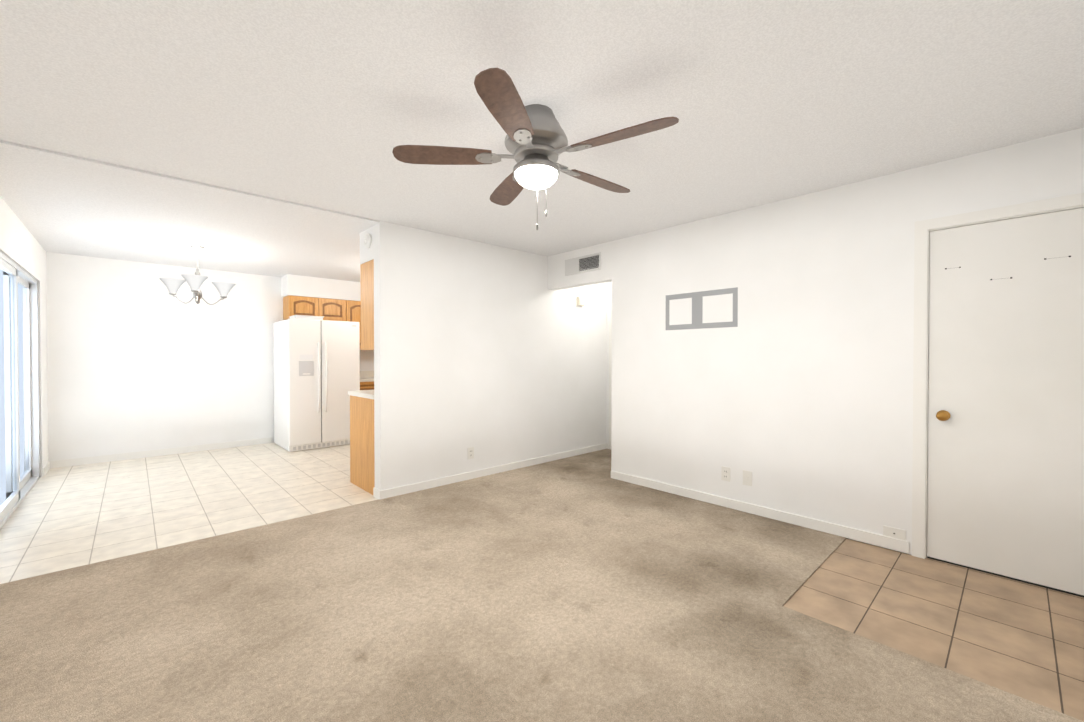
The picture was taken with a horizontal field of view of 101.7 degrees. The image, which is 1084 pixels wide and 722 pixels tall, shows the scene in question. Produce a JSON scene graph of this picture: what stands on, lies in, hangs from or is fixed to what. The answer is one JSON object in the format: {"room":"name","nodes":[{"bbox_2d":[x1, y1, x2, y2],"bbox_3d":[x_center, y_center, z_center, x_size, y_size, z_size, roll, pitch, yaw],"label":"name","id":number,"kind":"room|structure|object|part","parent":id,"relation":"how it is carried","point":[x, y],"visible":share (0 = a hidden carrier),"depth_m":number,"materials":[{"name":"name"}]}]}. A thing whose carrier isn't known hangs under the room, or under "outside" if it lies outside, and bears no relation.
{"room":"living room","nodes":[
{"label":"living room","id":0,"kind":"room"},
{"bbox_2d":[0,196,47,476],"bbox_3d":[-2.938,0.018,2.053,0.120,2.440,7.975,-1,1,-43],"label":"wall","id":1,"kind":"structure","parent":0,"point":[21,247],"depth_m":4.50,"materials":[{"name":"paint"}]},
{"bbox_2d":[0,251,39,528],"bbox_3d":[-4.519,0.200,3.777,0.117,2.040,2.100,-1,1,-43],"label":"sliding glass door","id":2,"kind":"structure","parent":1,"relation":"in","point":[18,488],"depth_m":3.79,"materials":[{"name":"silver metal"}]},
{"bbox_2d":[43,461,50,475],"bbox_3d":[-5.370,1.165,4.781,0.012,0.081,0.395,-1,1,-43],"label":"baseboard","id":3,"kind":"structure","parent":1,"relation":"attached to","point":[46,468],"depth_m":4.75,"materials":[{"name":"white paint"}]},
{"bbox_2d":[0,443,377,583],"bbox_3d":[-2.363,1.207,5.428,5.500,0.016,3.590,-1,1,-43],"label":"floor","id":4,"kind":"structure","parent":0,"point":[63,518],"depth_m":3.82,"materials":[{"name":"white tile"}]},
{"bbox_2d":[273,318,359,451],"bbox_3d":[-3.232,0.311,6.340,0.910,1.743,0.968,-1,1,-43],"label":"fridge","id":5,"kind":"object","parent":4,"relation":"on","point":[280,365],"depth_m":6.01,"materials":[{"name":"white metal"}]},
{"bbox_3d":[-2.953,0.316,6.040,0.890,1.738,0.148,-1,1,-43],"label":"fridge front","id":6,"kind":"part","parent":5,"relation":"part of","materials":[{"name":"white metal"}]},
{"bbox_3d":[-2.975,0.277,6.063,0.910,1.670,0.068,-1,1,-43],"label":"fridge door","id":7,"kind":"part","parent":5,"relation":"part of","materials":[{"name":"white metal"}]},
{"bbox_2d":[350,395,374,494],"bbox_3d":[-1.565,0.775,4.323,0.408,0.871,0.628,-1,1,-43],"label":"base cabinet","id":8,"kind":"object","parent":4,"relation":"on","point":[362,465],"depth_m":4.16,"materials":[{"name":"brown wood"}]},
{"bbox_2d":[348,391,373,398],"bbox_3d":[-0.579,0.310,5.238,3.124,0.040,0.634,-1,1,-43],"label":"countertop","id":9,"kind":"structure","parent":8,"relation":"on","point":[370,394],"depth_m":4.21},
{"bbox_2d":[356,379,373,390],"bbox_3d":[-2.864,0.748,6.978,0.453,0.871,0.628,-1,1,-43],"label":"base cabinet","id":10,"kind":"object","parent":4,"relation":"on","point":[365,384],"depth_m":6.72,"materials":[{"name":"brown wood"}]},
{"bbox_2d":[46,252,373,460],"bbox_3d":[-3.545,-0.031,6.850,5.520,2.440,0.120,-1,1,-43],"label":"wall","id":11,"kind":"structure","parent":0,"point":[140,357],"depth_m":5.53,"materials":[{"name":"paint"}]},
{"bbox_2d":[51,437,271,467],"bbox_3d":[-4.727,1.156,5.673,2.170,0.081,0.012,-1,1,-43],"label":"baseboard","id":12,"kind":"structure","parent":11,"relation":"attached to","point":[160,452],"depth_m":5.54,"materials":[{"name":"white paint"}]},
{"bbox_2d":[283,295,318,319],"bbox_3d":[-3.557,-0.562,6.512,0.388,0.748,0.348,-1,1,-43],"label":"upper cabinet","id":13,"kind":"object","parent":11,"relation":"attached to","point":[292,305],"depth_m":6.38,"materials":[{"name":"brown wood"}]},
{"bbox_2d":[319,298,346,320],"bbox_3d":[-3.273,-0.564,6.776,0.389,0.748,0.348,-1,1,-43],"label":"upper cabinet","id":14,"kind":"object","parent":11,"relation":"attached to","point":[331,309],"depth_m":6.66,"materials":[{"name":"brown wood"}]},
{"bbox_2d":[347,300,358,321],"bbox_3d":[-2.989,-0.567,7.039,0.385,0.748,0.348,-1,1,-43],"label":"upper cabinet","id":15,"kind":"object","parent":11,"relation":"attached to","point":[352,306],"depth_m":6.85,"materials":[{"name":"brown wood"}]},
{"bbox_2d":[281,274,360,300],"bbox_3d":[-2.584,-1.095,7.414,3.090,0.297,0.345,-1,1,-43],"label":"soffit","id":16,"kind":"structure","parent":0,"point":[304,286],"depth_m":6.52,"materials":[{"name":"paint"}]},
{"bbox_2d":[359,226,373,263],"bbox_3d":[-0.471,-1.072,5.117,3.120,0.297,0.336,-1,1,-43],"label":"soffit","id":17,"kind":"structure","parent":0,"point":[366,254],"depth_m":4.06,"materials":[{"name":"paint"}]},
{"bbox_2d":[364,233,371,247],"bbox_3d":[-1.587,-1.092,4.003,0.031,0.132,0.132,-1,1,-43],"label":"smoke detector","id":18,"kind":"object","parent":17,"relation":"attached to","point":[367,240],"visible":1,"depth_m":3.98,"materials":[{"name":"white plastic"}]},
{"bbox_2d":[374,221,606,490],"bbox_3d":[-0.314,-0.012,4.958,3.120,2.440,0.130,-1,1,-43],"label":"wall","id":19,"kind":"structure","parent":0,"point":[493,355],"depth_m":4.52,"materials":[{"name":"paint"}]},
{"bbox_2d":[359,259,373,349],"bbox_3d":[-1.452,-0.508,4.216,0.445,0.808,0.338,-1,1,-43],"label":"upper cabinet","id":20,"kind":"object","parent":19,"relation":"attached to","point":[361,312],"depth_m":4.06,"materials":[{"name":"brown wood"}]},
{"bbox_2d":[468,447,473,458],"bbox_3d":[-0.724,0.938,4.491,0.072,0.116,0.008,-1,1,-43],"label":"outlet","id":21,"kind":"object","parent":19,"relation":"attached to","point":[470,452],"visible":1,"depth_m":4.49,"materials":[{"name":"white plastic"}]},
{"bbox_2d":[375,443,608,498],"bbox_3d":[-0.262,1.164,4.905,3.132,0.081,0.035,-1,1,-43],"label":"baseboard","id":22,"kind":"structure","parent":19,"relation":"attached to","point":[396,491],"depth_m":4.55,"materials":[{"name":"white paint"}]},
{"bbox_2d":[577,297,584,305],"bbox_3d":[0.491,-0.753,5.576,0.110,0.110,0.048,-1,1,-43],"label":"door chime","id":23,"kind":"object","parent":19,"relation":"attached to","point":[580,301],"visible":1,"depth_m":5.55,"materials":[{"name":"beige plastic"}]},
{"bbox_2d":[0,449,1083,721],"bbox_3d":[0.306,1.232,2.628,5.400,0.024,4.145,-1,1,-43],"label":"floor carpet","id":24,"kind":"object","parent":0,"point":[586,587],"visible":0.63,"depth_m":2.04,"materials":[{"name":"beige carpet"}]},
{"bbox_2d":[0,0,1083,281],"bbox_3d":[-0.916,-1.274,3.918,5.640,0.135,7.975,-1,1,-43],"label":"ceiling","id":25,"kind":"structure","parent":0,"point":[256,136],"depth_m":2.10,"materials":[{"name":"paint"}]},
{"bbox_2d":[159,245,235,304],"bbox_3d":[-3.614,-0.909,4.670,0.652,0.610,0.632,-1,1,-43],"label":"chandelier","id":26,"kind":"object","parent":25,"relation":"hanging from","point":[194,282],"visible":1,"depth_m":4.65,"materials":[{"name":"white glass"}]},
{"bbox_2d":[392,68,678,229],"bbox_3d":[0.015,-0.913,2.177,1.266,0.582,1.305,-1,1,-43],"label":"ceiling fan","id":27,"kind":"object","parent":25,"relation":"hanging from","point":[536,142],"visible":1,"depth_m":2.06,"materials":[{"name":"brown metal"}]},
{"bbox_2d":[606,282,611,442],"bbox_3d":[0.101,-0.032,6.892,0.120,2.440,4.780,-1,1,-43],"label":"wall","id":28,"kind":"structure","parent":0,"point":[609,287],"depth_m":5.96,"materials":[{"name":"paint"}]},
{"bbox_2d":[609,293,611,448],"bbox_3d":[1.249,0.149,5.647,0.134,2.097,0.882,-1,1,-43],"label":"door frame","id":29,"kind":"structure","parent":28,"relation":"attached to","point":[610,295],"depth_m":5.91,"materials":[{"name":"white paint"}]},
{"bbox_2d":[548,128,1083,554],"bbox_3d":[1.563,0.001,3.702,0.120,2.440,4.265,-1,1,-43],"label":"wall","id":30,"kind":"structure","parent":0,"point":[792,392],"depth_m":3.26,"materials":[{"name":"paint"}]},
{"bbox_2d":[565,252,600,275],"bbox_3d":[0.435,-1.050,4.803,0.017,0.180,0.520,-1,1,-43],"label":"air vent","id":31,"kind":"object","parent":30,"relation":"in","point":[584,264],"visible":1,"depth_m":4.79,"materials":[{"name":"white metal"}]},
{"bbox_2d":[666,287,737,329],"bbox_3d":[1.363,-0.440,3.822,0.002,0.320,0.660,-1,1,-43],"label":"picture frame","id":32,"kind":"object","parent":30,"relation":"attached to","point":[718,308],"visible":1,"depth_m":3.79,"materials":[{"name":"grey"}]},
{"bbox_2d":[721,466,729,481],"bbox_3d":[1.524,0.936,3.658,0.008,0.116,0.072,-1,1,-43],"label":"outlet","id":33,"kind":"object","parent":30,"relation":"attached to","point":[725,473],"visible":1,"depth_m":3.66,"materials":[{"name":"white plastic"}]},
{"bbox_2d":[743,470,751,485],"bbox_3d":[1.641,0.938,3.527,0.016,0.116,0.072,-1,1,-43],"label":"outlet","id":34,"kind":"object","parent":30,"relation":"attached to","point":[747,477],"visible":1,"depth_m":3.53,"materials":[{"name":"white plastic"}]},
{"bbox_2d":[611,471,908,552],"bbox_3d":[1.518,1.173,3.665,0.012,0.073,2.375,-1,1,-43],"label":"baseboard","id":35,"kind":"structure","parent":30,"relation":"attached to","point":[858,535],"depth_m":3.36,"materials":[{"name":"white paint"}]},
{"bbox_2d":[883,525,905,540],"bbox_3d":[2.276,1.115,2.850,0.007,0.072,0.115,-1,1,-43],"label":"outlet plate","id":36,"kind":"object","parent":30,"relation":"attached to","point":[895,533],"visible":1,"depth_m":2.85,"materials":[{"name":"white plastic"}]},
{"bbox_2d":[912,193,1083,558],"bbox_3d":[2.635,0.180,2.522,0.156,2.097,0.776,-1,1,-43],"label":"door frame","id":37,"kind":"structure","parent":30,"relation":"attached to","point":[923,229],"depth_m":2.73,"materials":[{"name":"white paint"}]},
{"bbox_2d":[927,208,1083,597],"bbox_3d":[2.601,0.216,2.490,0.105,2.026,0.639,-1,1,-43],"label":"closet door","id":38,"kind":"structure","parent":30,"relation":"in","point":[1005,498],"depth_m":2.48,"materials":[{"name":"paint"}]},
{"bbox_3d":[-0.916,1.325,3.945,5.640,0.188,7.975,-1,1,-43],"label":"floor","id":39,"kind":"structure","parent":0,"visible":0},
{"bbox_2d":[784,538,1083,720],"bbox_3d":[2.309,1.238,2.448,1.950,0.016,1.155,-1,1,-43],"label":"floor","id":40,"kind":"structure","parent":39,"relation":"on","point":[1020,639],"depth_m":2.13,"materials":[{"name":"beige tile"}]}
]}

